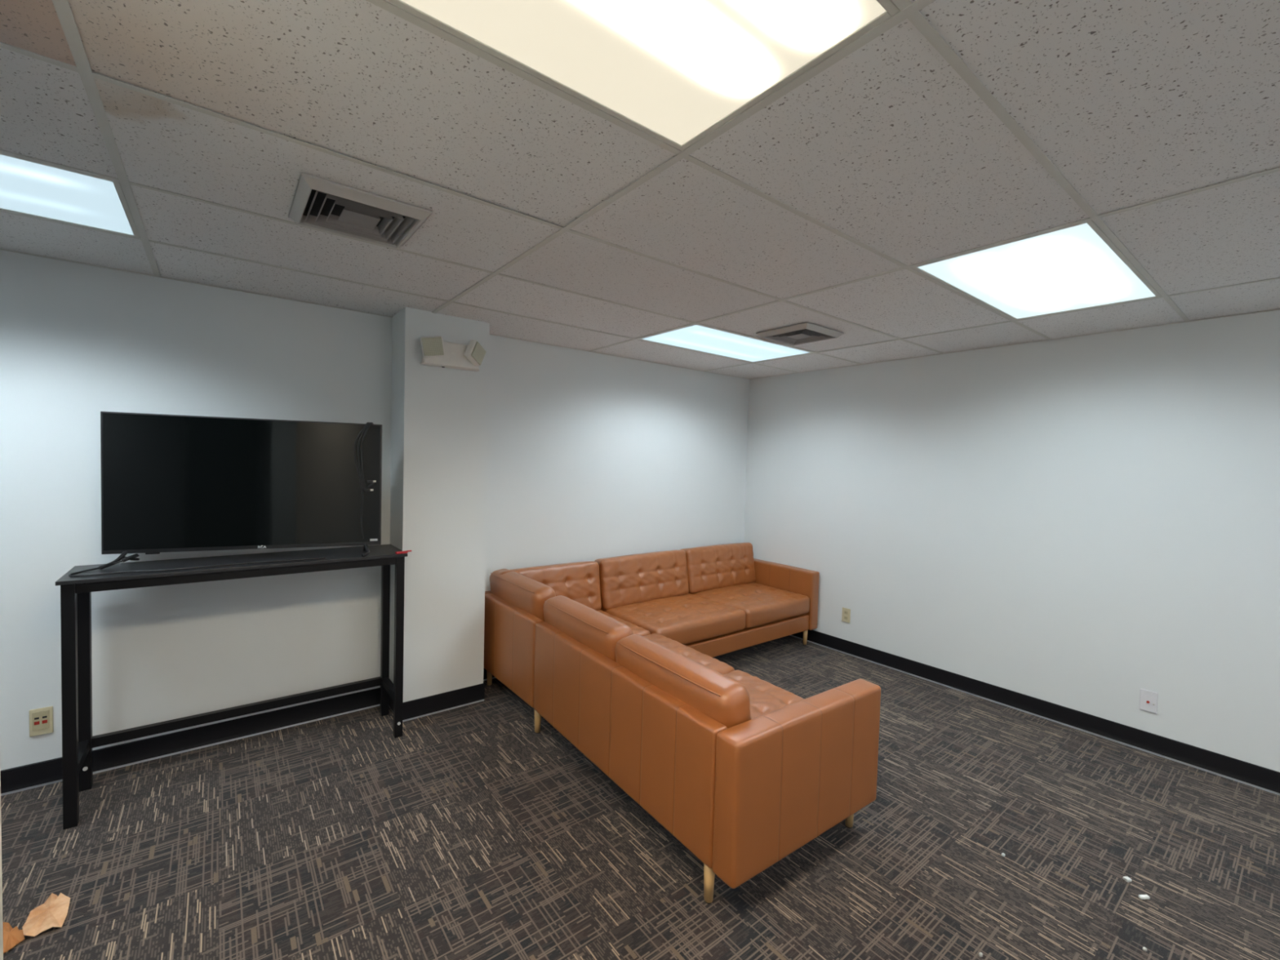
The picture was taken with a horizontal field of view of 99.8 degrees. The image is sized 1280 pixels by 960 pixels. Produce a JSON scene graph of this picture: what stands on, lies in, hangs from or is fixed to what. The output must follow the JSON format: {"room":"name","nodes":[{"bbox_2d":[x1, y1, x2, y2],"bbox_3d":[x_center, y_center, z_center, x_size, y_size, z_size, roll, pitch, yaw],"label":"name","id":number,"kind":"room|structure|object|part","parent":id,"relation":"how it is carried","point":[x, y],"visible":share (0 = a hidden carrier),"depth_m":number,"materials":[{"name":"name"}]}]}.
{"room":"common room","nodes":[
{"label":"common room","id":0,"kind":"room"},
{"bbox_2d":[0,249,749,770],"bbox_3d":[-1.741,0.188,3.167,7.158,2.375,0.100,0,3,-38],"label":"wall","id":1,"kind":"structure","parent":0,"point":[592,456],"depth_m":2.84,"materials":[{"name":"white paint"}]},
{"bbox_2d":[29,706,53,737],"bbox_3d":[-2.679,1.081,2.411,0.072,0.120,0.015,0,3,-38],"label":"outlet","id":2,"kind":"object","parent":1,"relation":"attached to","point":[41,720],"visible":1,"depth_m":2.41,"materials":[{"name":"beige plastic"}]},
{"bbox_2d":[0,687,380,795],"bbox_3d":[-3.013,1.322,2.167,3.722,0.112,0.010,0,3,-38],"label":"baseboard","id":3,"kind":"structure","parent":1,"relation":"attached to","point":[18,779],"depth_m":2.74,"materials":[{"name":"black rubber"}]},
{"bbox_2d":[388,694,393,711],"bbox_3d":[-1.462,1.328,3.197,0.010,0.112,0.278,0,3,-38],"label":"baseboard","id":4,"kind":"structure","parent":1,"relation":"attached to","point":[390,700],"depth_m":3.23,"materials":[{"name":"black rubber"}]},
{"bbox_2d":[483,667,496,680],"bbox_3d":[-0.080,1.321,4.461,2.747,0.112,0.010,0,3,-38],"label":"baseboard","id":5,"kind":"structure","parent":1,"relation":"attached to","point":[485,678],"depth_m":3.69,"materials":[{"name":"black rubber"}]},
{"bbox_2d":[389,306,489,702],"bbox_3d":[-1.237,0.197,3.314,0.489,2.375,0.289,0,3,-38],"label":"wall column","id":6,"kind":"structure","parent":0,"point":[439,415],"depth_m":3.19,"materials":[{"name":"white paint"}]},
{"bbox_2d":[402,683,484,721],"bbox_3d":[-1.177,1.334,3.237,0.501,0.112,0.010,0,3,-38],"label":"baseboard","id":7,"kind":"structure","parent":6,"relation":"attached to","point":[428,705],"depth_m":3.23,"materials":[{"name":"black rubber"}]},
{"bbox_2d":[420,336,486,371],"bbox_3d":[-1.075,-0.735,3.115,0.382,0.170,0.140,0,3,-38],"label":"emergency light","id":8,"kind":"object","parent":6,"relation":"attached to","point":[436,352],"visible":1,"depth_m":3.12,"materials":[{"name":"plastic"}]},
{"bbox_2d":[0,0,1279,379],"bbox_3d":[0.448,-0.864,0.367,6.958,0.092,6.905,0,3,-38],"label":"ceiling","id":9,"kind":"structure","parent":0,"point":[945,129],"depth_m":1.50,"materials":[{"name":"tile"}]},
{"bbox_2d":[0,152,139,238],"bbox_3d":[-2.256,-0.976,1.522,1.194,0.080,0.568,0,3,-38],"label":"ceiling light","id":10,"kind":"object","parent":9,"relation":"attached to","point":[28,187],"visible":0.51,"depth_m":1.78,"materials":[{"name":"white plastic"}]},
{"bbox_2d":[288,172,431,248],"bbox_3d":[-0.960,-0.906,1.841,0.374,0.050,0.374,0,3,-38],"label":"ceiling vent","id":11,"kind":"object","parent":9,"relation":"in","point":[317,202],"visible":0.99,"depth_m":1.80,"materials":[{"name":"metal"}]},
{"bbox_3d":[-0.960,-0.906,1.841,0.112,0.035,0.112,0,3,-38],"label":"plate","id":12,"kind":"part","parent":11,"relation":"part of","materials":[{"name":"metal"}]},
{"bbox_2d":[385,0,899,151],"bbox_3d":[-0.175,-0.893,0.828,1.180,0.080,0.578,0,3,-38],"label":"ceiling light","id":13,"kind":"object","parent":9,"relation":"attached to","point":[675,72],"visible":0.98,"depth_m":1.06,"materials":[{"name":"white plastic"}]},
{"bbox_2d":[638,324,812,362],"bbox_3d":[0.624,-0.977,3.774,1.182,0.080,0.568,0,3,-38],"label":"ceiling light","id":14,"kind":"object","parent":9,"relation":"attached to","point":[695,337],"visible":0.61,"depth_m":3.73,"materials":[{"name":"white plastic"}]},
{"bbox_2d":[755,322,844,345],"bbox_3d":[0.988,-0.906,3.338,0.374,0.050,0.374,0,3,-38],"label":"ceiling vent","id":15,"kind":"object","parent":9,"relation":"in","point":[805,332],"visible":0.98,"depth_m":3.29,"materials":[{"name":"metal"}]},
{"bbox_3d":[0.988,-0.906,3.338,0.112,0.035,0.112,0,3,-38],"label":"plate","id":16,"kind":"part","parent":15,"relation":"part of","materials":[{"name":"metal"}]},
{"bbox_2d":[912,220,1160,319],"bbox_3d":[1.750,-0.894,2.334,1.182,0.080,0.578,0,3,-38],"label":"ceiling light","id":17,"kind":"object","parent":9,"relation":"attached to","point":[1076,267],"visible":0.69,"depth_m":2.25,"materials":[{"name":"white plastic"}]},
{"bbox_2d":[0,635,1279,959],"bbox_3d":[0.382,1.533,0.453,6.958,0.001,6.905,0,3,-38],"label":"floor","id":18,"kind":"structure","parent":0,"point":[472,833],"depth_m":2.11,"materials":[{"name":"carpet"}]},
{"bbox_2d":[2,892,70,953],"bbox_3d":[-1.943,1.410,1.724,0.199,0.018,0.170,3,3,41],"label":"dry leaf","id":19,"kind":"object","parent":18,"relation":"on","point":[53,913],"visible":0.94,"depth_m":1.72,"materials":[{"name":"brown plant"}]},
{"bbox_2d":[55,544,407,830],"bbox_3d":[-1.890,0.889,2.662,1.304,1.003,0.365,0,3,-38],"label":"console table","id":20,"kind":"object","parent":18,"relation":"on","point":[78,741],"visible":0.94,"depth_m":2.45,"materials":[{"name":"black wood"}]},
{"bbox_3d":[-2.286,0.904,2.161,0.040,0.987,0.040,0,3,-38],"label":"leg","id":21,"kind":"part","parent":20,"relation":"part of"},
{"bbox_3d":[-2.387,1.185,2.291,0.032,0.042,0.263,0,3,-38],"label":"rail","id":22,"kind":"part","parent":20,"relation":"part of","materials":[{"name":"black wood"}]},
{"bbox_3d":[-2.473,0.890,2.400,0.040,0.987,0.040,0,3,-38],"label":"leg","id":23,"kind":"part","parent":20,"relation":"part of","materials":[{"name":"black wood"}]},
{"bbox_2d":[68,553,324,577],"bbox_3d":[-2.015,0.365,2.527,0.902,0.046,0.271,0,3,-38],"label":"power cable","id":24,"kind":"object","parent":20,"relation":"on","point":[129,557],"visible":1,"depth_m":2.39,"materials":[{"name":"black rubber"}]},
{"bbox_2d":[97,411,382,569],"bbox_3d":[-1.878,0.045,2.613,1.125,0.686,0.205,1,2,-24],"label":"television","id":25,"kind":"object","parent":20,"relation":"on","point":[170,482],"visible":0.96,"depth_m":2.59,"materials":[{"name":"black plastic"}]},
{"bbox_2d":[354,422,376,538],"bbox_3d":[-1.448,0.000,2.842,0.103,0.611,0.081,1,2,-24],"label":"cable bundle","id":26,"kind":"object","parent":25,"relation":"hanging from","point":[365,428],"visible":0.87,"depth_m":2.80,"materials":[{"name":"black plastic"}]},
{"bbox_3d":[-1.496,0.890,3.164,0.040,0.987,0.040,0,3,-38],"label":"leg","id":27,"kind":"part","parent":20,"relation":"part of","materials":[{"name":"black wood"}]},
{"bbox_3d":[-1.411,1.185,3.055,0.032,0.042,0.263,0,3,-38],"label":"rail","id":28,"kind":"part","parent":20,"relation":"part of","materials":[{"name":"black wood"}]},
{"bbox_3d":[-1.309,0.904,2.925,0.040,0.987,0.040,0,3,-38],"label":"leg","id":29,"kind":"part","parent":20,"relation":"part of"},
{"bbox_2d":[395,550,411,554],"bbox_3d":[-1.274,0.389,2.906,0.082,0.012,0.020,0,3,-45],"label":"clip","id":30,"kind":"object","parent":20,"relation":"on","point":[406,551],"visible":1,"depth_m":2.89,"materials":[{"name":"red plastic"}]},
{"bbox_2d":[483,542,880,903],"bbox_3d":[0.669,1.028,3.497,2.729,0.805,2.380,0,3,-38],"label":"sofa","id":31,"kind":"object","parent":18,"relation":"on","point":[744,771],"visible":1,"depth_m":2.30,"materials":[{"name":"leather"}]},
{"bbox_3d":[-1.010,1.306,3.621,0.042,0.142,0.042,0,3,-38],"label":"leg","id":32,"kind":"part","parent":31,"relation":"part of","materials":[{"name":"brown wood"}]},
{"bbox_3d":[-0.794,1.014,3.302,0.070,0.494,0.742,0,3,-38],"label":"corner frame","id":33,"kind":"part","parent":31,"relation":"part of","materials":[{"name":"leather"}]},
{"bbox_2d":[489,568,555,622],"bbox_3d":[-0.743,0.799,3.420,0.188,0.378,0.717,-11,9,-37],"label":"cushion","id":34,"kind":"object","parent":31,"relation":"on","point":[512,587],"depth_m":3.27,"materials":[{"name":"leather"}]},
{"bbox_3d":[-0.573,1.340,3.017,0.042,0.142,0.042,0,3,-36],"label":"leg","id":35,"kind":"part","parent":31,"relation":"part of","materials":[{"name":"brown wood"}]},
{"bbox_2d":[497,560,601,610],"bbox_3d":[-0.628,0.785,3.775,0.780,0.375,0.180,0,-7,-38],"label":"cushion","id":36,"kind":"object","parent":31,"relation":"on","point":[580,582],"depth_m":3.80,"materials":[{"name":"leather"}]},
{"bbox_2d":[543,595,633,662],"bbox_3d":[-0.275,0.851,2.806,0.184,0.368,0.736,-10,9,-35],"label":"cushion","id":37,"kind":"object","parent":31,"relation":"on","point":[599,633],"depth_m":2.66,"materials":[{"name":"leather"}]},
{"bbox_2d":[597,609,650,635],"bbox_3d":[-0.460,1.035,3.547,0.811,0.184,0.756,0,3,-38],"label":"seat cushion","id":38,"kind":"object","parent":31,"relation":"on","point":[637,629],"depth_m":3.61,"materials":[{"name":"leather"}]},
{"bbox_3d":[-0.143,1.063,2.428,0.070,0.494,1.425,0,3,-36],"label":"backrest frame","id":39,"kind":"part","parent":31,"relation":"part of","materials":[{"name":"leather"}]},
{"bbox_2d":[594,550,688,609],"bbox_3d":[0.027,0.779,4.287,0.866,0.385,0.180,0,-6,-38],"label":"cushion","id":40,"kind":"object","parent":31,"relation":"on","point":[633,580],"depth_m":4.18,"materials":[{"name":"leather"}]},
{"bbox_2d":[600,593,745,644],"bbox_3d":[0.225,1.035,4.076,0.890,0.184,0.776,0,3,-38],"label":"seat cushion","id":41,"kind":"object","parent":31,"relation":"on","point":[686,619],"depth_m":3.90,"materials":[{"name":"leather"}]},
{"bbox_2d":[614,634,751,728],"bbox_3d":[0.154,0.897,2.216,0.184,0.356,0.736,-10,9,-35],"label":"cushion","id":42,"kind":"object","parent":31,"relation":"on","point":[714,696],"depth_m":2.06,"materials":[{"name":"leather"}]},
{"bbox_2d":[642,633,734,674],"bbox_3d":[0.004,1.069,2.975,0.796,0.184,0.715,0,3,-36],"label":"seat cushion","id":43,"kind":"object","parent":31,"relation":"on","point":[707,660],"depth_m":3.09,"materials":[{"name":"leather"}]},
{"bbox_3d":[0.242,1.403,1.887,0.042,0.142,0.042,0,3,-36],"label":"leg","id":44,"kind":"part","parent":31,"relation":"part of","materials":[{"name":"brown wood"}]},
{"bbox_2d":[680,542,755,593],"bbox_3d":[0.703,0.775,4.815,0.844,0.385,0.180,0,-7,-38],"label":"cushion","id":45,"kind":"object","parent":31,"relation":"on","point":[710,568],"depth_m":4.71,"materials":[{"name":"leather"}]},
{"bbox_3d":[0.218,1.191,4.093,2.497,0.134,0.755,0,3,-38],"label":"frame","id":46,"kind":"part","parent":31,"relation":"part of","materials":[{"name":"leather"}]},
{"bbox_2d":[690,582,809,628],"bbox_3d":[0.891,1.035,4.598,0.813,0.184,0.776,0,3,-38],"label":"seat cushion","id":47,"kind":"object","parent":31,"relation":"on","point":[764,605],"depth_m":4.42,"materials":[{"name":"leather"}]},
{"bbox_2d":[724,670,804,719],"bbox_3d":[0.422,1.101,2.401,0.796,0.184,0.715,0,3,-36],"label":"seat cushion","id":48,"kind":"object","parent":31,"relation":"on","point":[765,697],"depth_m":2.55,"materials":[{"name":"leather"}]},
{"bbox_3d":[1.230,1.010,4.908,0.106,0.503,0.848,0,3,-38],"label":"armrest","id":49,"kind":"part","parent":31,"relation":"part of","materials":[{"name":"brown leather"}]},
{"bbox_3d":[0.625,1.097,2.041,0.862,0.500,0.110,0,3,-36],"label":"armrest","id":50,"kind":"part","parent":31,"relation":"part of","materials":[{"name":"leather"}]},
{"bbox_3d":[1.415,1.337,4.617,0.042,0.142,0.042,0,3,-38],"label":"leg","id":51,"kind":"part","parent":31,"relation":"part of","materials":[{"name":"brown wood"}]},
{"bbox_3d":[0.894,1.406,2.300,0.042,0.142,0.042,0,3,-36],"label":"leg","id":52,"kind":"part","parent":31,"relation":"part of","materials":[{"name":"brown wood"}]},
{"bbox_2d":[1123,875,1131,882],"bbox_3d":[1.843,1.510,2.038,0.022,0.012,0.020,1,2,-9],"label":"chip","id":53,"kind":"object","parent":18,"relation":"on","point":[1126,878],"visible":1,"depth_m":2.03,"materials":[{"name":"white"}]},
{"bbox_2d":[1137,894,1150,899],"bbox_3d":[1.828,1.512,1.954,0.036,0.012,0.016,1,2,-3],"label":"chip","id":54,"kind":"object","parent":18,"relation":"on","point":[1140,896],"visible":1,"depth_m":1.95,"materials":[{"name":"white"}]},
{"bbox_2d":[743,310,1279,772],"bbox_3d":[3.225,0.347,2.545,0.100,2.375,7.005,0,3,-38],"label":"wall","id":55,"kind":"structure","parent":0,"point":[1087,523],"depth_m":3.30,"materials":[{"name":"white paint"}]},
{"bbox_2d":[841,607,850,622],"bbox_3d":[1.690,1.109,4.419,0.010,0.114,0.072,0,3,-38],"label":"wall outlet","id":56,"kind":"object","parent":55,"relation":"attached to","point":[846,615],"visible":1,"depth_m":4.42,"materials":[{"name":"beige plastic"}]},
{"bbox_2d":[789,629,1279,795],"bbox_3d":[3.123,1.476,2.587,0.010,0.112,6.895,0,3,-38],"label":"baseboard","id":57,"kind":"structure","parent":55,"relation":"attached to","point":[1260,777],"depth_m":3.24,"materials":[{"name":"black rubber"}]},
{"bbox_2d":[1139,688,1158,713],"bbox_3d":[2.813,1.224,2.981,0.013,0.116,0.072,0,3,-38],"label":"cable plate","id":58,"kind":"object","parent":55,"relation":"attached to","point":[1148,699],"visible":1,"depth_m":2.98,"materials":[{"name":"white plastic"}]},
{"bbox_3d":[0.220,0.392,-1.000,0.115,2.375,4.920,0,3,-38],"label":"wall","id":59,"kind":"structure","parent":0,"visible":0},
{"bbox_2d":[0,768,3,959],"bbox_3d":[-1.307,0.289,0.977,0.174,2.355,0.080,0,3,-38],"label":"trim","id":60,"kind":"structure","parent":59,"relation":"attached to","point":[1,875],"depth_m":1.07,"materials":[{"name":"black"}]}
]}

